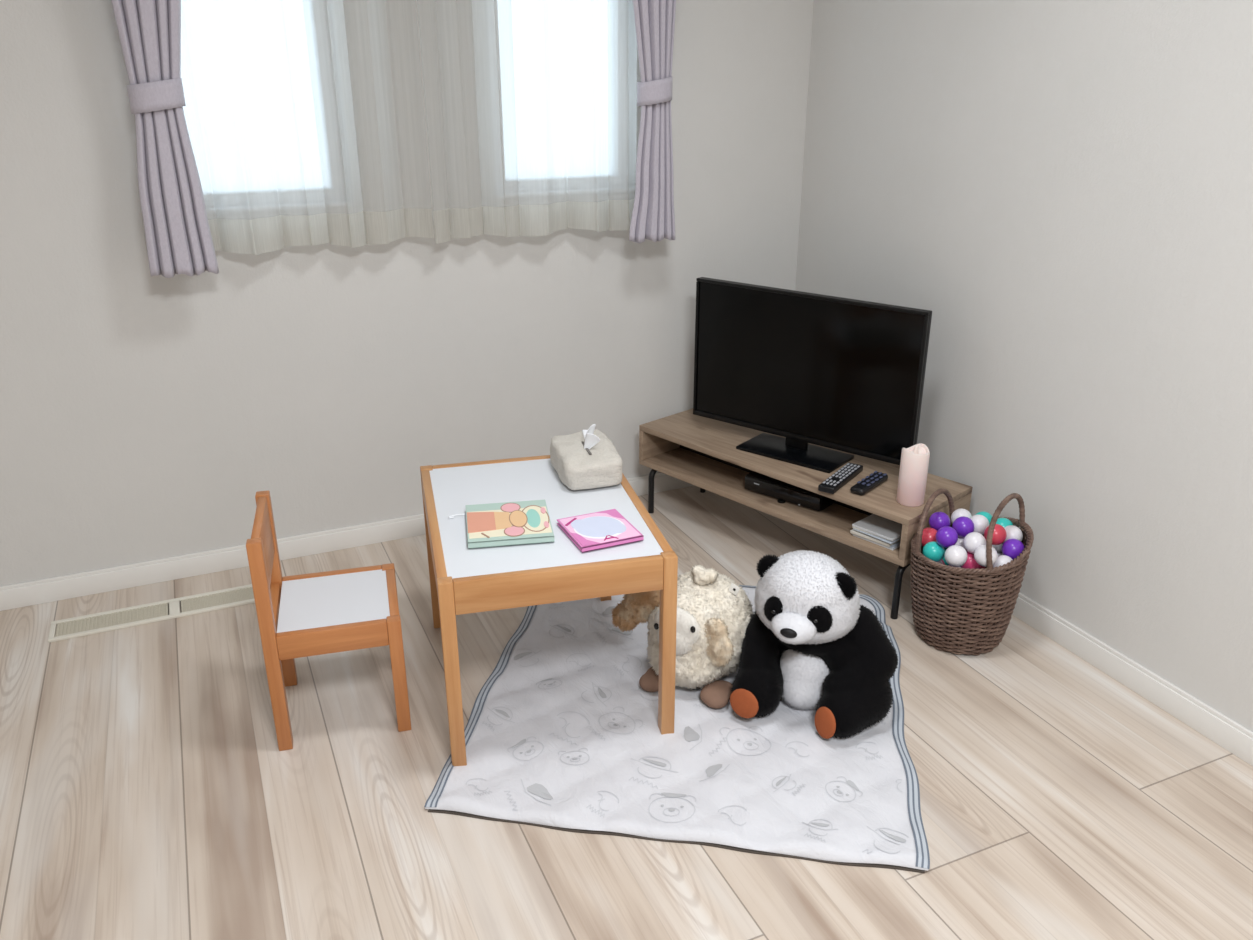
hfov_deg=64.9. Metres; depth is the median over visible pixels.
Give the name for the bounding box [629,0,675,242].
drape
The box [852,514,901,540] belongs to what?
paper sheet
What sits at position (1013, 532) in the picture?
ball
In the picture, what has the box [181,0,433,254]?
sheer curtain
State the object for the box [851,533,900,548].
paper sheet
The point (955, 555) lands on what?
ball
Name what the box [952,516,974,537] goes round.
ball
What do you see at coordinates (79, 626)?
grille
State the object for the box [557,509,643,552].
booklet
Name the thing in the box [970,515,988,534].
ball
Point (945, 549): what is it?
ball
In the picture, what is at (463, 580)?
table
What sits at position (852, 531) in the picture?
paper sheet
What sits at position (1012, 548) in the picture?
ball
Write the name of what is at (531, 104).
sheer curtain
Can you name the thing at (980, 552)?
ball
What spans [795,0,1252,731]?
wall
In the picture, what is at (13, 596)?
baseboard
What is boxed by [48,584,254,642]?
floor vent
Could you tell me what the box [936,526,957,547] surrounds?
ball
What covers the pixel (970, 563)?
ball
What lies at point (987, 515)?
ball
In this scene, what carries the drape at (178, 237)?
hanging from the rail
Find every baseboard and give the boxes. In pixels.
[0,473,694,610]
[1012,592,1252,765]
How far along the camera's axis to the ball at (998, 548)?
2.50 m
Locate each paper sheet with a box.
[850,529,899,546]
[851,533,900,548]
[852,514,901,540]
[852,526,899,541]
[853,528,900,543]
[853,535,899,550]
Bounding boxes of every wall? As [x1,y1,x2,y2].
[0,0,813,586]
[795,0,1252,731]
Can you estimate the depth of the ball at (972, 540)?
2.38 m
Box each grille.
[55,603,168,636]
[180,587,253,611]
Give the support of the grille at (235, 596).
attached to the floor vent at (79, 626)
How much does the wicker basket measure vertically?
0.400 m
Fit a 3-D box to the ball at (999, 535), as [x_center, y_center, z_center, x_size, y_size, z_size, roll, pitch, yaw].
[0.909,0.159,2.430,0.053,0.053,0.053,1,22,3]
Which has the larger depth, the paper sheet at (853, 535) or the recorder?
the recorder
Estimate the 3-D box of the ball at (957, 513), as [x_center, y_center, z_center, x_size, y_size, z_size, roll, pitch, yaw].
[0.869,0.126,2.555,0.053,0.053,0.053,1,22,2]
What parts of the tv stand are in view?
panel, leg frame, panel, panel, panel, leg frame, panel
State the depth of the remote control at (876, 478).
2.68 m
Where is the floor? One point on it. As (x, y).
(148, 791)
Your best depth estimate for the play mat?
2.06 m
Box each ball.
[921,528,936,546]
[923,541,944,561]
[929,512,949,530]
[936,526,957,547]
[943,547,948,565]
[945,545,967,566]
[951,509,971,523]
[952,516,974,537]
[955,536,966,551]
[960,552,980,568]
[963,532,985,553]
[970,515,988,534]
[974,544,997,566]
[975,511,991,524]
[984,524,1006,544]
[992,543,1002,552]
[993,555,1012,567]
[996,518,1012,526]
[1002,539,1023,559]
[1003,525,1022,542]
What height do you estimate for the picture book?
0.015 m
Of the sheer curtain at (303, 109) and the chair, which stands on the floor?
the chair
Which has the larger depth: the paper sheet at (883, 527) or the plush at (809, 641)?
the paper sheet at (883, 527)
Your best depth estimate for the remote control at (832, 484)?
2.72 m
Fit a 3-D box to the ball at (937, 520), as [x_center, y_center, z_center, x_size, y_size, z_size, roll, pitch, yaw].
[0.804,0.134,2.532,0.053,0.053,0.053,0,22,0]
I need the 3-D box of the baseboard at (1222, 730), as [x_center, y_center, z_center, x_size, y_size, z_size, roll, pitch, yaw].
[1.565,0.794,1.567,0.012,0.068,4.850,-10,24,-22]
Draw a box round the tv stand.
[639,408,972,618]
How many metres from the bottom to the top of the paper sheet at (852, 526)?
0.004 m
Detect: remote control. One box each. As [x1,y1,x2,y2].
[818,462,862,493]
[850,471,887,494]
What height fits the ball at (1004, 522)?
0.053 m
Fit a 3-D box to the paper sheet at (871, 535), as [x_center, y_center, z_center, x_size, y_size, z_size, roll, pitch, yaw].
[0.702,0.162,2.672,0.122,0.003,0.122,-18,28,-37]
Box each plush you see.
[611,565,753,708]
[730,550,898,738]
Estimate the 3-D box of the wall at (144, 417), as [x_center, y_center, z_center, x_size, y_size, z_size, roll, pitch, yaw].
[-1.364,-0.817,2.445,4.400,2.400,0.130,-10,24,-22]
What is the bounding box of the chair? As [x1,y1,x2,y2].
[246,490,411,750]
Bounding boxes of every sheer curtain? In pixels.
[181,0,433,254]
[417,0,640,243]
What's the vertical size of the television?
0.477 m
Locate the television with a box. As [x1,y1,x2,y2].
[693,277,931,472]
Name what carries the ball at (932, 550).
in the wicker basket
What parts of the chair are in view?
backrest, leg, seat rail, leg, seat rail, seat rail, seat, leg, seat rail, leg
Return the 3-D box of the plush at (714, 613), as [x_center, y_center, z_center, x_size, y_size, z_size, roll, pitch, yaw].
[0.163,0.356,2.315,0.300,0.291,0.308,-17,28,-36]
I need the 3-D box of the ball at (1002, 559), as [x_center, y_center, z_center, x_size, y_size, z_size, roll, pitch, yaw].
[0.913,0.233,2.388,0.053,0.053,0.053,1,22,2]
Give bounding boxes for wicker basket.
[910,488,1033,655]
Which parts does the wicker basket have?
handle, handle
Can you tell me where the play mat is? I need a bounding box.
[424,585,929,872]
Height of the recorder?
0.051 m
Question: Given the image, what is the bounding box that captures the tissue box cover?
[550,424,622,489]
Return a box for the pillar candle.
[896,443,929,506]
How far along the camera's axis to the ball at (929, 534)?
2.48 m
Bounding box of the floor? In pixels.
[0,486,1252,939]
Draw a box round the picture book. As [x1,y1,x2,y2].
[448,500,554,548]
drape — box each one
[111,0,218,277]
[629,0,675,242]
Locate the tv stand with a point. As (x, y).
(699, 451)
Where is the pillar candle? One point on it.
(914, 462)
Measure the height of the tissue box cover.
0.128 m
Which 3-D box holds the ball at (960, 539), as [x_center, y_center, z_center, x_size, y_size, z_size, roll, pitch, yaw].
[0.846,0.185,2.500,0.053,0.053,0.053,1,22,4]
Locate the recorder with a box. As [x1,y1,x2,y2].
[744,471,835,510]
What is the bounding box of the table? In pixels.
[420,455,677,765]

